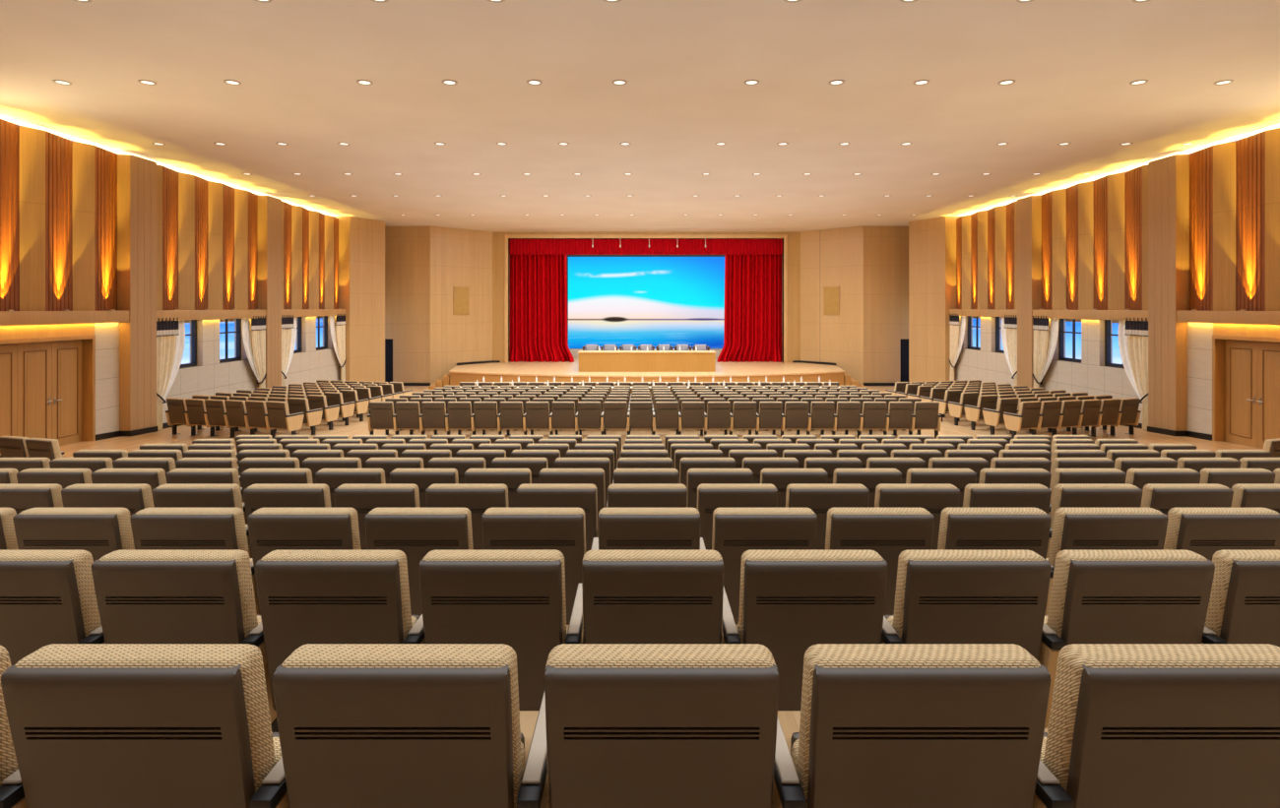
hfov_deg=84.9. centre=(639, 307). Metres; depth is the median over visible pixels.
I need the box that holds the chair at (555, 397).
[538,394,562,431]
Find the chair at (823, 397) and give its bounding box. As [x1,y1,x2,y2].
[815,394,837,431]
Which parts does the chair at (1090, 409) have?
backrest, panel, leg, panel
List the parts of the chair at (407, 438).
backrest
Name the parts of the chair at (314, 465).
backrest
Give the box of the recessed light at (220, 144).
[213,142,226,145]
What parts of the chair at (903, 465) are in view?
backrest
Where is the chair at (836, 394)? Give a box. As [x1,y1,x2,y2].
[828,392,847,398]
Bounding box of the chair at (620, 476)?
[613,468,678,483]
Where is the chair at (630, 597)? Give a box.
[581,550,741,644]
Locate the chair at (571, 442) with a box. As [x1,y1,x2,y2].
[538,439,576,449]
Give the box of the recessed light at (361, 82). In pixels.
[356,79,373,85]
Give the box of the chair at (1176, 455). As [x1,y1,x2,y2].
[1160,449,1215,461]
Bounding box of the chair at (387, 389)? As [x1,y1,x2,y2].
[378,384,402,398]
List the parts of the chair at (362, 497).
backrest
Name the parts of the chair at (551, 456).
backrest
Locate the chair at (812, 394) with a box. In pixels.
[806,392,826,398]
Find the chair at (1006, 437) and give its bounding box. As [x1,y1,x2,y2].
[974,435,1012,444]
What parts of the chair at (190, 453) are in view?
panel, backrest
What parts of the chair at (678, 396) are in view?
panel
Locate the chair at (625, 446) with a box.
[622,444,664,449]
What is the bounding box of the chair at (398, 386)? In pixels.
[388,382,412,394]
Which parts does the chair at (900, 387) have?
panel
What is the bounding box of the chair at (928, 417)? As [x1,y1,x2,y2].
[913,401,941,439]
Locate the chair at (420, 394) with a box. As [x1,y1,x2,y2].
[412,392,432,398]
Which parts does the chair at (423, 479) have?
backrest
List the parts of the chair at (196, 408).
panel, leg, panel, backrest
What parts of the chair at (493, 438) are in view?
backrest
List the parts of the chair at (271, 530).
backrest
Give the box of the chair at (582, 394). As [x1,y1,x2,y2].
[565,392,584,398]
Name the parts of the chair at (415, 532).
backrest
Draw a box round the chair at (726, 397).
[722,394,746,431]
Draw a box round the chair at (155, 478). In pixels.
[91,468,166,491]
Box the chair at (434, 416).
[421,401,450,435]
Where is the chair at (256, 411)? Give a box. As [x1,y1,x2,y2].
[244,400,267,435]
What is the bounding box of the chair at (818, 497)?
[785,483,869,550]
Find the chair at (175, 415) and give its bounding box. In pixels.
[165,397,187,435]
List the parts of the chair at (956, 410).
panel, leg, backrest, panel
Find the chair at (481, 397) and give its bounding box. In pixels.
[468,394,493,431]
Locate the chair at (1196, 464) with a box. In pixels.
[1177,457,1240,472]
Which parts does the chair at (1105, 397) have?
panel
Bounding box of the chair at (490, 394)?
[477,392,498,398]
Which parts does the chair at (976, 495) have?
backrest, panel, panel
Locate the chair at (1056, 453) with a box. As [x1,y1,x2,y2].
[1050,449,1106,473]
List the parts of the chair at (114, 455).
backrest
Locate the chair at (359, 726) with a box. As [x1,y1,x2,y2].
[272,644,548,807]
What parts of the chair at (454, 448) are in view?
backrest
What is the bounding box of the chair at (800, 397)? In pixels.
[791,394,815,431]
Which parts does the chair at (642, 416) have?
backrest, panel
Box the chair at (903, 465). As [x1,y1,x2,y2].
[866,457,925,483]
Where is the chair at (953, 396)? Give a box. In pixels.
[932,389,962,421]
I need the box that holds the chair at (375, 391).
[366,385,392,414]
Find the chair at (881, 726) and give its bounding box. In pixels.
[790,644,1073,807]
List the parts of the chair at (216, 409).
panel, leg, panel, backrest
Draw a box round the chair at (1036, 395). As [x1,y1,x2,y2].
[1034,393,1052,397]
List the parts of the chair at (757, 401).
panel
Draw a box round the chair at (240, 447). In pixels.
[236,444,282,475]
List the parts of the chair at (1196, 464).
backrest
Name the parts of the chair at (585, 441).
backrest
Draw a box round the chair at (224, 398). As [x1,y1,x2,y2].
[210,395,229,431]
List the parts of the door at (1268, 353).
panel moulding, panel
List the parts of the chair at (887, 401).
panel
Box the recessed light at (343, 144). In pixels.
[337,142,349,145]
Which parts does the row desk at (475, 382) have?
panel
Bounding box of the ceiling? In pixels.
[0,0,1279,231]
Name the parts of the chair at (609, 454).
backrest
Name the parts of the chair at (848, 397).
panel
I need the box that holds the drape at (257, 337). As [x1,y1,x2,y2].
[250,329,265,387]
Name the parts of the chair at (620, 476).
backrest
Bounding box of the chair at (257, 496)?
[243,483,331,557]
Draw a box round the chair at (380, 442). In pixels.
[365,439,405,449]
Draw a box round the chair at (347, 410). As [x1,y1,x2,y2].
[323,391,355,425]
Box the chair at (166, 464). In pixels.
[112,457,175,483]
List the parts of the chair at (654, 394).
panel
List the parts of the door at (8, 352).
panel, panel moulding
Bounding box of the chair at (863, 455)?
[836,449,887,468]
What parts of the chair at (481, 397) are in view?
panel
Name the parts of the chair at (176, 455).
backrest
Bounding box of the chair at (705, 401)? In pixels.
[703,398,726,435]
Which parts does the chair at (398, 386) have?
panel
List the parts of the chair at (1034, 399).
backrest, panel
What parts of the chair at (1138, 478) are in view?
backrest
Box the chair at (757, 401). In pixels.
[752,398,775,435]
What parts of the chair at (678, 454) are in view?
backrest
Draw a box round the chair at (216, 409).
[203,399,226,437]
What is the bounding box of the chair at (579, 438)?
[547,435,582,444]
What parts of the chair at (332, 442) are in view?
backrest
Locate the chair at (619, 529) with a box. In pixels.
[598,508,705,550]
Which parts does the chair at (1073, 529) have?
panel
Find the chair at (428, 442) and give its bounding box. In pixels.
[408,439,447,449]
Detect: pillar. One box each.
[117,154,156,431]
[257,195,281,388]
[1017,195,1041,388]
[1148,154,1189,431]
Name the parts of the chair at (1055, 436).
panel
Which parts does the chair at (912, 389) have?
panel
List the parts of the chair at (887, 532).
backrest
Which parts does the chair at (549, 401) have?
panel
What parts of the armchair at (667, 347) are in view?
backrest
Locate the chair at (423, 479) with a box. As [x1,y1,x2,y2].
[389,468,458,508]
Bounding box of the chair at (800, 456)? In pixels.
[782,449,831,468]
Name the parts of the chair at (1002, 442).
backrest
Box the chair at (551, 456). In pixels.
[511,449,560,468]
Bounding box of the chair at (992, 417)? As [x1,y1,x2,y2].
[982,397,1019,435]
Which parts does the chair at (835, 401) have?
panel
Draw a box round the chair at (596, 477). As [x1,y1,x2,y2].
[539,468,607,533]
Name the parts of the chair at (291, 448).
backrest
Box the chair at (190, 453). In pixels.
[182,449,241,487]
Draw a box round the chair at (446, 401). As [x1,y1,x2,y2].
[434,398,461,435]
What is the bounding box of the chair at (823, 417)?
[810,401,836,435]
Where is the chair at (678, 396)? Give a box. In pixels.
[676,394,700,431]
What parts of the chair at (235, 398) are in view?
panel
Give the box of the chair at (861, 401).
[849,398,872,435]
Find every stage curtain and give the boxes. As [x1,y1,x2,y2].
[509,255,574,362]
[716,255,782,362]
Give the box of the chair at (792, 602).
[737,550,902,710]
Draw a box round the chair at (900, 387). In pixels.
[885,382,909,394]
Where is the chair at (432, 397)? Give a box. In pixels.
[422,394,446,431]
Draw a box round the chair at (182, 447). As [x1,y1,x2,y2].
[139,444,188,457]
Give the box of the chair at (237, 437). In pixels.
[234,435,272,459]
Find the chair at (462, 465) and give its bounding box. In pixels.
[428,457,485,483]
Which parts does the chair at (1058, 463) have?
panel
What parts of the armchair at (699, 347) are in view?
backrest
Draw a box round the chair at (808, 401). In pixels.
[801,398,824,435]
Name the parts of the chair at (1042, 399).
panel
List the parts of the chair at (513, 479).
backrest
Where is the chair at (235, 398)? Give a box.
[229,395,248,432]
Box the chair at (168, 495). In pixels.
[151,483,252,558]
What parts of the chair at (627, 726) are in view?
panel, armrest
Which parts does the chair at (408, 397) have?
panel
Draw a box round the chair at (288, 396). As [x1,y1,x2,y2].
[287,394,307,398]
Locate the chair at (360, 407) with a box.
[339,389,369,421]
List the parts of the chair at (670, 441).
backrest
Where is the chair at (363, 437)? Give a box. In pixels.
[352,435,388,444]
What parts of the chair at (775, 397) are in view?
panel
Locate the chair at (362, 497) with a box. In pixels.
[334,483,420,550]
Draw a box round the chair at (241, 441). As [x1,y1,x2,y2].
[235,439,276,453]
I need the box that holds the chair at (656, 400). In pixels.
[654,398,678,435]
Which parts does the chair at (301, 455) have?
backrest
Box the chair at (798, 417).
[784,401,811,435]
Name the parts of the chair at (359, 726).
seat, armrest, panel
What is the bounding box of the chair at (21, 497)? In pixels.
[0,483,63,513]
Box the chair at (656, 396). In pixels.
[653,394,676,431]
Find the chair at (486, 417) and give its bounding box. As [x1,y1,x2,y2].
[473,401,502,435]
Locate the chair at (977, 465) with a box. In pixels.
[928,457,988,483]
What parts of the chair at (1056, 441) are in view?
panel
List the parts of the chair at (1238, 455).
backrest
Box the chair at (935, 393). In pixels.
[919,387,947,417]
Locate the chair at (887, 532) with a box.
[825,508,934,615]
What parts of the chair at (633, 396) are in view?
panel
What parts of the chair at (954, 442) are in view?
backrest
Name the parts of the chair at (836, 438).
backrest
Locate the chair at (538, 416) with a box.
[525,401,553,435]
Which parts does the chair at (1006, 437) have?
backrest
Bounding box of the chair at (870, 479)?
[832,468,901,508]
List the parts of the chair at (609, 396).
panel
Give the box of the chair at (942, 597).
[883,550,1065,728]
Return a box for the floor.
[59,385,1262,766]
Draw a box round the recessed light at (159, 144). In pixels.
[151,142,165,145]
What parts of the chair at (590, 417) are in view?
panel, panel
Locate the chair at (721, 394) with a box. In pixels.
[718,392,738,398]
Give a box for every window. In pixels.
[179,320,196,368]
[219,319,241,363]
[293,317,301,353]
[316,316,327,350]
[967,316,980,350]
[995,317,1004,353]
[1058,319,1081,363]
[1104,320,1124,368]
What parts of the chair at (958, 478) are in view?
backrest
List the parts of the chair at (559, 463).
backrest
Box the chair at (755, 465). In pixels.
[742,457,798,483]
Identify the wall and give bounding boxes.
[0,125,333,339]
[94,316,340,435]
[334,216,384,383]
[384,226,430,383]
[430,226,492,385]
[492,231,800,362]
[781,255,782,350]
[800,226,863,385]
[863,226,908,383]
[908,216,959,383]
[955,316,1213,435]
[961,128,1279,338]
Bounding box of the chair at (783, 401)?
[776,398,799,435]
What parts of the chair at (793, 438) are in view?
backrest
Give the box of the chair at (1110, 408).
[1099,398,1122,436]
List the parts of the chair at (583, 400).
panel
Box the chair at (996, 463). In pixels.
[990,457,1051,490]
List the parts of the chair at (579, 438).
backrest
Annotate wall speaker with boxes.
[452,286,469,315]
[823,286,839,315]
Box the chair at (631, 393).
[631,392,652,402]
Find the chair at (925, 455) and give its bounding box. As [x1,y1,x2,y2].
[890,449,942,468]
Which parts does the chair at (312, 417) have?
panel, backrest, leg, panel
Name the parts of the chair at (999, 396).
panel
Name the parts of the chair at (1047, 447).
panel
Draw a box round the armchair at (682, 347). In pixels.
[674,344,691,350]
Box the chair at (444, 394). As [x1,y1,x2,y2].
[434,392,453,398]
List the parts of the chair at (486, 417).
panel, backrest, panel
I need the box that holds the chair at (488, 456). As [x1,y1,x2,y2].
[456,449,506,468]
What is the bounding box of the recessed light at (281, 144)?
[275,142,288,145]
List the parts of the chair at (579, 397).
panel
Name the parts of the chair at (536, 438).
backrest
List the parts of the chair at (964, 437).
backrest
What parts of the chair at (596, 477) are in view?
backrest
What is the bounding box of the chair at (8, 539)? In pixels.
[0,508,18,550]
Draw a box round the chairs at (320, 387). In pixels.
[215,380,1087,413]
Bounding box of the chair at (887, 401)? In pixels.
[874,398,897,436]
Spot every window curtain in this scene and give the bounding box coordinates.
[156,318,185,430]
[241,316,266,387]
[281,315,296,385]
[329,314,346,381]
[949,314,965,381]
[1001,315,1017,385]
[1032,316,1058,387]
[1118,318,1148,431]
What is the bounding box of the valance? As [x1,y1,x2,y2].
[509,239,782,255]
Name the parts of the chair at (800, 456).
backrest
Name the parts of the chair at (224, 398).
panel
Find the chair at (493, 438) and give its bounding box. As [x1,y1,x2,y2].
[469,435,505,444]
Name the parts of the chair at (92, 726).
armrest, seat, panel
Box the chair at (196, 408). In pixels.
[184,398,206,436]
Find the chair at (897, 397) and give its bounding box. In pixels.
[884,394,906,431]
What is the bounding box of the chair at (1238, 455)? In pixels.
[1215,449,1271,460]
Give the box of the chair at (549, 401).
[532,398,558,435]
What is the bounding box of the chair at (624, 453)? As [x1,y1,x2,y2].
[620,449,668,457]
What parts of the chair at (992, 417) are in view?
panel, leg, backrest, panel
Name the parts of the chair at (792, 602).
backrest, armrest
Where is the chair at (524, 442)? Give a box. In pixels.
[495,439,533,449]
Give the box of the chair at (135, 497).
[61,483,154,515]
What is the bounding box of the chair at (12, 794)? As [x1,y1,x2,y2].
[0,645,27,807]
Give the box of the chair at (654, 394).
[652,392,672,405]
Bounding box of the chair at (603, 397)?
[584,394,607,431]
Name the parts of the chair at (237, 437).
panel, backrest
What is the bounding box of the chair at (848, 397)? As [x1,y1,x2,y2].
[837,394,859,430]
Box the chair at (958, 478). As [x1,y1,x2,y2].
[905,468,976,508]
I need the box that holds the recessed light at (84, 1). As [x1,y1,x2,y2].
[73,0,92,2]
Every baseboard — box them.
[95,422,185,441]
[403,383,430,385]
[456,360,500,365]
[792,360,835,365]
[863,383,895,385]
[1121,423,1212,441]
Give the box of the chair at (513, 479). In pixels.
[464,468,531,508]
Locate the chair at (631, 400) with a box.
[630,398,654,435]
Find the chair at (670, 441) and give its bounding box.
[667,439,705,457]
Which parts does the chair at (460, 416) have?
panel, backrest, panel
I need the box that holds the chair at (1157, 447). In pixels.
[1148,444,1196,452]
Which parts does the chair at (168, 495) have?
panel, backrest, panel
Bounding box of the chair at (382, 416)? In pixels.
[367,401,399,435]
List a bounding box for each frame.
[0,334,95,441]
[504,234,787,362]
[1212,334,1279,441]
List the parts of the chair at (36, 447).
panel, backrest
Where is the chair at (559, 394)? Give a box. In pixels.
[543,392,563,398]
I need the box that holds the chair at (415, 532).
[364,508,473,616]
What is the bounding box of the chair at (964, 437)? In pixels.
[936,435,972,444]
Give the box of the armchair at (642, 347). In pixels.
[638,344,654,350]
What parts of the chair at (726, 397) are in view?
panel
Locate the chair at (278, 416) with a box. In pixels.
[264,400,304,439]
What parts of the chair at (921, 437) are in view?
backrest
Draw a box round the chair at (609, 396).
[607,394,631,431]
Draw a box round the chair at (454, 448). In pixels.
[429,444,473,457]
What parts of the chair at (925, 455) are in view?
backrest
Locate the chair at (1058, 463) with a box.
[1049,457,1114,488]
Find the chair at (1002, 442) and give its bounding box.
[966,439,1008,449]
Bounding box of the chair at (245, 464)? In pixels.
[238,457,299,502]
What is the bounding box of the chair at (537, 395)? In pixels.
[521,392,541,398]
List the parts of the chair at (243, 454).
backrest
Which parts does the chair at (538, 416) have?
panel, backrest, panel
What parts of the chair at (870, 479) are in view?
backrest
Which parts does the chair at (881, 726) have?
seat, panel, armrest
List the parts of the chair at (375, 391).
panel, panel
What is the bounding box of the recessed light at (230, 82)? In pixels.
[223,79,241,85]
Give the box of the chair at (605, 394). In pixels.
[587,392,606,399]
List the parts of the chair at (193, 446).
panel, backrest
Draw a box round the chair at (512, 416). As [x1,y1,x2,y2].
[499,401,527,435]
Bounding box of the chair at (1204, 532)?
[1163,508,1279,561]
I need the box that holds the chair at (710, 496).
[697,483,777,550]
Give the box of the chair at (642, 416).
[629,401,655,435]
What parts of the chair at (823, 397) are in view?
panel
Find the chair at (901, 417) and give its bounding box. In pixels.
[888,401,915,435]
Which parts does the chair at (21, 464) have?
panel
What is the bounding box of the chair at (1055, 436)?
[1050,435,1090,452]
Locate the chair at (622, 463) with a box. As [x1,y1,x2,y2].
[617,457,672,468]
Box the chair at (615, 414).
[603,401,629,435]
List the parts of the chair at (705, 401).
panel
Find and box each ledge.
[0,311,128,325]
[156,310,266,320]
[281,309,345,318]
[949,309,1017,318]
[1032,310,1148,320]
[1176,311,1279,324]
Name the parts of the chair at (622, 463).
backrest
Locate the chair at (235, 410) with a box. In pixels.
[223,399,247,438]
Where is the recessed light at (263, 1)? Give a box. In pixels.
[254,0,272,2]
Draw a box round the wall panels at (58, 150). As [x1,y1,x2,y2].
[0,119,338,311]
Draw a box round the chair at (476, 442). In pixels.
[451,439,491,449]
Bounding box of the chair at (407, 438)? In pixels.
[390,435,427,444]
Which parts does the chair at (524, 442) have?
backrest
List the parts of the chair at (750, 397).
panel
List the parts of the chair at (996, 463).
backrest, panel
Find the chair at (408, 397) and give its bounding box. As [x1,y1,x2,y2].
[398,394,426,431]
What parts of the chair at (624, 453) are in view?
backrest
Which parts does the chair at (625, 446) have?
panel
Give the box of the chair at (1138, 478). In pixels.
[1125,468,1201,490]
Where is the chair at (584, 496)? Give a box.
[516,483,598,552]
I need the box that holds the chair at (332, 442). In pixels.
[321,439,362,449]
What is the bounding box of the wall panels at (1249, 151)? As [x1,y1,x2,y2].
[956,130,1265,311]
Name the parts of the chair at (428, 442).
backrest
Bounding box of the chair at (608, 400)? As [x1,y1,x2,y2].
[605,398,630,435]
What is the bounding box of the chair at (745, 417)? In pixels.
[732,401,759,435]
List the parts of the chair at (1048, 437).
backrest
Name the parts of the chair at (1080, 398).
panel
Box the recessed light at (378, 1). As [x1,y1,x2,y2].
[370,0,388,2]
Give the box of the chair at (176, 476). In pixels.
[165,468,247,524]
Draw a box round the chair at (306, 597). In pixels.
[255,550,424,710]
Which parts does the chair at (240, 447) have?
backrest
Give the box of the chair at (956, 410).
[948,391,979,425]
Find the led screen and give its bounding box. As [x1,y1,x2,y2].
[566,255,724,358]
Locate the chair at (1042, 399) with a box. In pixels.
[1037,396,1057,432]
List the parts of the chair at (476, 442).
backrest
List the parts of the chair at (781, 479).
backrest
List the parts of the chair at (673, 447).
backrest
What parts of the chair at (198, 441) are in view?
panel, backrest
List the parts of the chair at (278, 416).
panel, leg, panel, backrest, panel, armrest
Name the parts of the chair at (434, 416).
panel, backrest, panel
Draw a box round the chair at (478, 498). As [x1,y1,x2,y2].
[425,483,509,550]
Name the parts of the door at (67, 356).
panel, panel moulding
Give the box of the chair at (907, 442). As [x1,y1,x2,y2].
[881,439,921,449]
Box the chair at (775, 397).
[768,394,791,431]
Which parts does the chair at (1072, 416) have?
backrest, panel, leg, panel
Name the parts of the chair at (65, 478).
backrest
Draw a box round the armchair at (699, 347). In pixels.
[692,344,709,350]
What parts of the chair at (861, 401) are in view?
panel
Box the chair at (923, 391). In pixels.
[906,385,934,398]
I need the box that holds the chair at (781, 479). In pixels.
[760,468,827,508]
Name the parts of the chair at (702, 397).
panel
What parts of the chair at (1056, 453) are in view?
panel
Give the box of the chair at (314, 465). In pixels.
[302,457,361,483]
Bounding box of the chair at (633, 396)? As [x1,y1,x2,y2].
[631,394,653,431]
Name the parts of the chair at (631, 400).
panel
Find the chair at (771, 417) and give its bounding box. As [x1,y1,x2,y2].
[759,401,785,437]
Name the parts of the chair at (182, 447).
backrest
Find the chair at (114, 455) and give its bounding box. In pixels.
[72,449,127,461]
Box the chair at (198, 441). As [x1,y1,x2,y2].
[192,439,238,466]
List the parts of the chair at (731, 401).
panel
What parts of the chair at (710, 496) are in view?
backrest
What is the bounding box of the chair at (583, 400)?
[580,398,606,435]
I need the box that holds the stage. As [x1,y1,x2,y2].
[428,358,865,389]
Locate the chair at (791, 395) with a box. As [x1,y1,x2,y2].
[783,392,804,398]
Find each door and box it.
[0,344,17,454]
[17,342,52,439]
[50,340,82,446]
[384,339,392,383]
[900,339,908,382]
[1224,340,1258,447]
[1257,342,1279,448]
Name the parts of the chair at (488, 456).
backrest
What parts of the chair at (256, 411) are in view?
panel, leg, backrest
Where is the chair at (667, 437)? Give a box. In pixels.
[664,435,699,450]
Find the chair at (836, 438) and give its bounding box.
[820,435,855,444]
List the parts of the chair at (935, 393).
panel, backrest, panel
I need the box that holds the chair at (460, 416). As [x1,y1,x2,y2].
[447,401,476,435]
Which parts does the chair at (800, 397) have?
panel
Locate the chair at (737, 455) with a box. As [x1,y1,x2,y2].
[728,449,777,468]
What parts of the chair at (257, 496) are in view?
backrest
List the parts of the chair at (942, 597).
seat, backrest, panel, panel, armrest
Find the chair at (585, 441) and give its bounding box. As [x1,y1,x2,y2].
[581,439,619,459]
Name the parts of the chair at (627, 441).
backrest, panel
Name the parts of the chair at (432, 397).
panel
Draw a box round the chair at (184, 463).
[175,457,244,503]
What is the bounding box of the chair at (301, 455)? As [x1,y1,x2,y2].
[292,449,344,468]
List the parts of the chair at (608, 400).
panel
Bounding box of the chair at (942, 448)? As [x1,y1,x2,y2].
[909,444,955,457]
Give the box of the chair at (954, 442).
[924,439,964,449]
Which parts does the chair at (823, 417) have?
backrest, panel, panel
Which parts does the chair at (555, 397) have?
panel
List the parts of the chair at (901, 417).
backrest, panel, panel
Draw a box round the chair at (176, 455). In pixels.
[128,449,182,468]
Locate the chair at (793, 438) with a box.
[780,435,816,444]
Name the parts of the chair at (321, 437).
backrest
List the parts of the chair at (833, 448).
backrest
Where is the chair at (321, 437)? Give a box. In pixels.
[313,435,349,444]
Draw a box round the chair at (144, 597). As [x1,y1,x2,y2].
[91,550,278,732]
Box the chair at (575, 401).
[557,398,582,435]
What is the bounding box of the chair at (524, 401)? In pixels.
[508,398,534,435]
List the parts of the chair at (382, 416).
panel, panel, backrest, panel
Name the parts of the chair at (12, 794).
backrest, armrest, panel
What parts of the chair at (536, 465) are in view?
backrest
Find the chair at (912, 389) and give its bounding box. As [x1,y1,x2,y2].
[896,384,921,398]
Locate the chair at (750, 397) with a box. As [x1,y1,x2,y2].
[746,394,768,431]
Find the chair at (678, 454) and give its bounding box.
[674,449,722,483]
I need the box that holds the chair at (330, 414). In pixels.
[306,394,339,430]
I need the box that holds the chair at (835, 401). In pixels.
[825,398,847,435]
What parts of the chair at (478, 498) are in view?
backrest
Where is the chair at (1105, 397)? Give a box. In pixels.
[1093,394,1112,430]
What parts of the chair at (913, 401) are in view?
panel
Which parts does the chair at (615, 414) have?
panel, backrest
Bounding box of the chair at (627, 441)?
[624,439,662,444]
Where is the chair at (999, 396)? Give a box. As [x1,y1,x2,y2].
[996,394,1017,428]
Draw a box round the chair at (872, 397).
[861,394,883,431]
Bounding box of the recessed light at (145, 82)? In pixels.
[137,79,156,85]
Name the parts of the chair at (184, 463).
panel, backrest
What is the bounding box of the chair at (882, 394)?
[871,392,892,398]
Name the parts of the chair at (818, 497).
backrest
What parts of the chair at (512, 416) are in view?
panel, panel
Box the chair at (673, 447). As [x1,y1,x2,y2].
[670,444,712,468]
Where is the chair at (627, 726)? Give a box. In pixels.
[544,644,806,807]
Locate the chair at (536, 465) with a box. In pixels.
[491,457,548,483]
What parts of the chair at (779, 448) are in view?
backrest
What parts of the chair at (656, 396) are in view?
panel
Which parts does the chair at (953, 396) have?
panel, backrest, panel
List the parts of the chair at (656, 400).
panel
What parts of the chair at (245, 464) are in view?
backrest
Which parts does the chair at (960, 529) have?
backrest, panel, panel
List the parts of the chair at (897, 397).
panel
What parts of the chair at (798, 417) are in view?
backrest, panel, panel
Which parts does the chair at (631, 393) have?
panel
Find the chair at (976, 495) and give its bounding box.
[962,483,1052,558]
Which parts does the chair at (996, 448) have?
backrest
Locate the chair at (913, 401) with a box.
[898,398,921,435]
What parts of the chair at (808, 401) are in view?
panel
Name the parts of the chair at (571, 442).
backrest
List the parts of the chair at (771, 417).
backrest, panel, panel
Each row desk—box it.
[460,386,839,394]
[474,382,824,386]
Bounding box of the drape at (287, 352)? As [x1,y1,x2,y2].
[281,327,292,385]
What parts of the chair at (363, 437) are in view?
backrest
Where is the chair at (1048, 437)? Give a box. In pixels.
[1014,435,1051,441]
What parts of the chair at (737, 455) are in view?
backrest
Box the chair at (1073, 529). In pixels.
[1045,508,1168,566]
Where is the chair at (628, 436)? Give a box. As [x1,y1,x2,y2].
[626,435,660,439]
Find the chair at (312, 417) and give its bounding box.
[287,397,322,435]
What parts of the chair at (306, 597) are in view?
backrest, armrest, seat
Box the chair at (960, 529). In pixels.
[937,508,1054,615]
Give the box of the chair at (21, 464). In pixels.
[0,457,50,472]
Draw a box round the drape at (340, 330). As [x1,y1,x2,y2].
[334,324,345,381]
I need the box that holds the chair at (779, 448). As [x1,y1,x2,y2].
[766,444,809,457]
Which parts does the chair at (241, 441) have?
backrest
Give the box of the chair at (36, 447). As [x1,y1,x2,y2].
[25,438,73,460]
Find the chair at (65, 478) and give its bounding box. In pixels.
[16,468,92,489]
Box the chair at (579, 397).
[561,394,584,431]
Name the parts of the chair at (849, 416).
backrest, panel, panel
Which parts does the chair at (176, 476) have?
panel, backrest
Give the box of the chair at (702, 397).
[700,394,722,431]
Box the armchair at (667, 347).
[655,344,673,350]
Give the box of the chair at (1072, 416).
[1060,399,1083,435]
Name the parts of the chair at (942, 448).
backrest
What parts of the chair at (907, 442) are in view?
backrest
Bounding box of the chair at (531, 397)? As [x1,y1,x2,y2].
[514,394,538,431]
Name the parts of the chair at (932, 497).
backrest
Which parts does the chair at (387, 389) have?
panel, panel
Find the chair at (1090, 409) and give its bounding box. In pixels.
[1080,399,1102,437]
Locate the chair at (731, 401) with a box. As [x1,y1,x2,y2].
[727,398,751,435]
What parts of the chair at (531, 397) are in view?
panel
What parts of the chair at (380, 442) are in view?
backrest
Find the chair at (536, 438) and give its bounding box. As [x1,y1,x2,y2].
[509,435,543,444]
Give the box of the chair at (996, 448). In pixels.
[957,444,1003,457]
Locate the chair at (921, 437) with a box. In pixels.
[896,435,934,444]
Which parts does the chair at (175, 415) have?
panel, leg, panel, backrest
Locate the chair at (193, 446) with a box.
[188,444,239,475]
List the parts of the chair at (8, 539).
panel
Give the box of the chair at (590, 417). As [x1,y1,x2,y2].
[577,401,604,435]
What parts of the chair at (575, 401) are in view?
panel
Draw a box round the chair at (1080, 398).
[1076,395,1094,431]
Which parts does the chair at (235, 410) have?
panel, leg, panel, backrest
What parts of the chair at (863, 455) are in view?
backrest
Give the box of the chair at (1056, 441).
[1050,439,1094,459]
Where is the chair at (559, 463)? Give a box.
[554,457,613,507]
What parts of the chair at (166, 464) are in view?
backrest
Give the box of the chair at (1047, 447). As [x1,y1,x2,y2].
[1004,444,1051,451]
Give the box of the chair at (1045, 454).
[998,449,1051,460]
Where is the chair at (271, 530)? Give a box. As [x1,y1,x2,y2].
[247,508,360,615]
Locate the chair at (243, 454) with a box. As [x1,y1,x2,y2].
[237,449,290,481]
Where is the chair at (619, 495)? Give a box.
[607,483,687,508]
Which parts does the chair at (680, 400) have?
panel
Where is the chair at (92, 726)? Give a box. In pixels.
[0,644,288,807]
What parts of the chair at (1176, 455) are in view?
backrest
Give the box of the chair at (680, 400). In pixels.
[679,398,703,436]
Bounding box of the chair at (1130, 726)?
[1039,644,1279,807]
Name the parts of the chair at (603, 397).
panel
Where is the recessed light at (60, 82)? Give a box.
[52,79,72,85]
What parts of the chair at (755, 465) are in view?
backrest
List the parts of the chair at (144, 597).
panel, backrest, armrest, seat, panel, leg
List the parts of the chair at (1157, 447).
backrest, panel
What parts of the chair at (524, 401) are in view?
panel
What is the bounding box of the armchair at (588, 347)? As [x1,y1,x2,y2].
[582,344,599,350]
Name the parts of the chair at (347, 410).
panel, backrest, leg, panel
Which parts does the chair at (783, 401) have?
panel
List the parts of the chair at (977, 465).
backrest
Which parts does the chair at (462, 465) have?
backrest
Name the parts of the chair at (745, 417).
panel, panel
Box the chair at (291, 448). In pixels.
[284,444,330,457]
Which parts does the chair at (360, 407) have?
panel, backrest, leg, panel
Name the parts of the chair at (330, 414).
panel, backrest, leg, panel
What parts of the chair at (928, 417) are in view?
backrest, panel, panel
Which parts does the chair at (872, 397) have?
panel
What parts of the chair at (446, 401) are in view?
panel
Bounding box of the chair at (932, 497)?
[874,483,959,550]
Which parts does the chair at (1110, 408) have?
backrest, panel, leg, panel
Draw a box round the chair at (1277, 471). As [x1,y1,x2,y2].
[1273,468,1279,483]
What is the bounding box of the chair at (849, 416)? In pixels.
[835,401,863,439]
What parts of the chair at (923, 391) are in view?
panel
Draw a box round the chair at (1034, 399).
[1017,396,1037,433]
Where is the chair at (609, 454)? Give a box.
[566,449,617,484]
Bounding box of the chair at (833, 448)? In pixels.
[814,444,858,457]

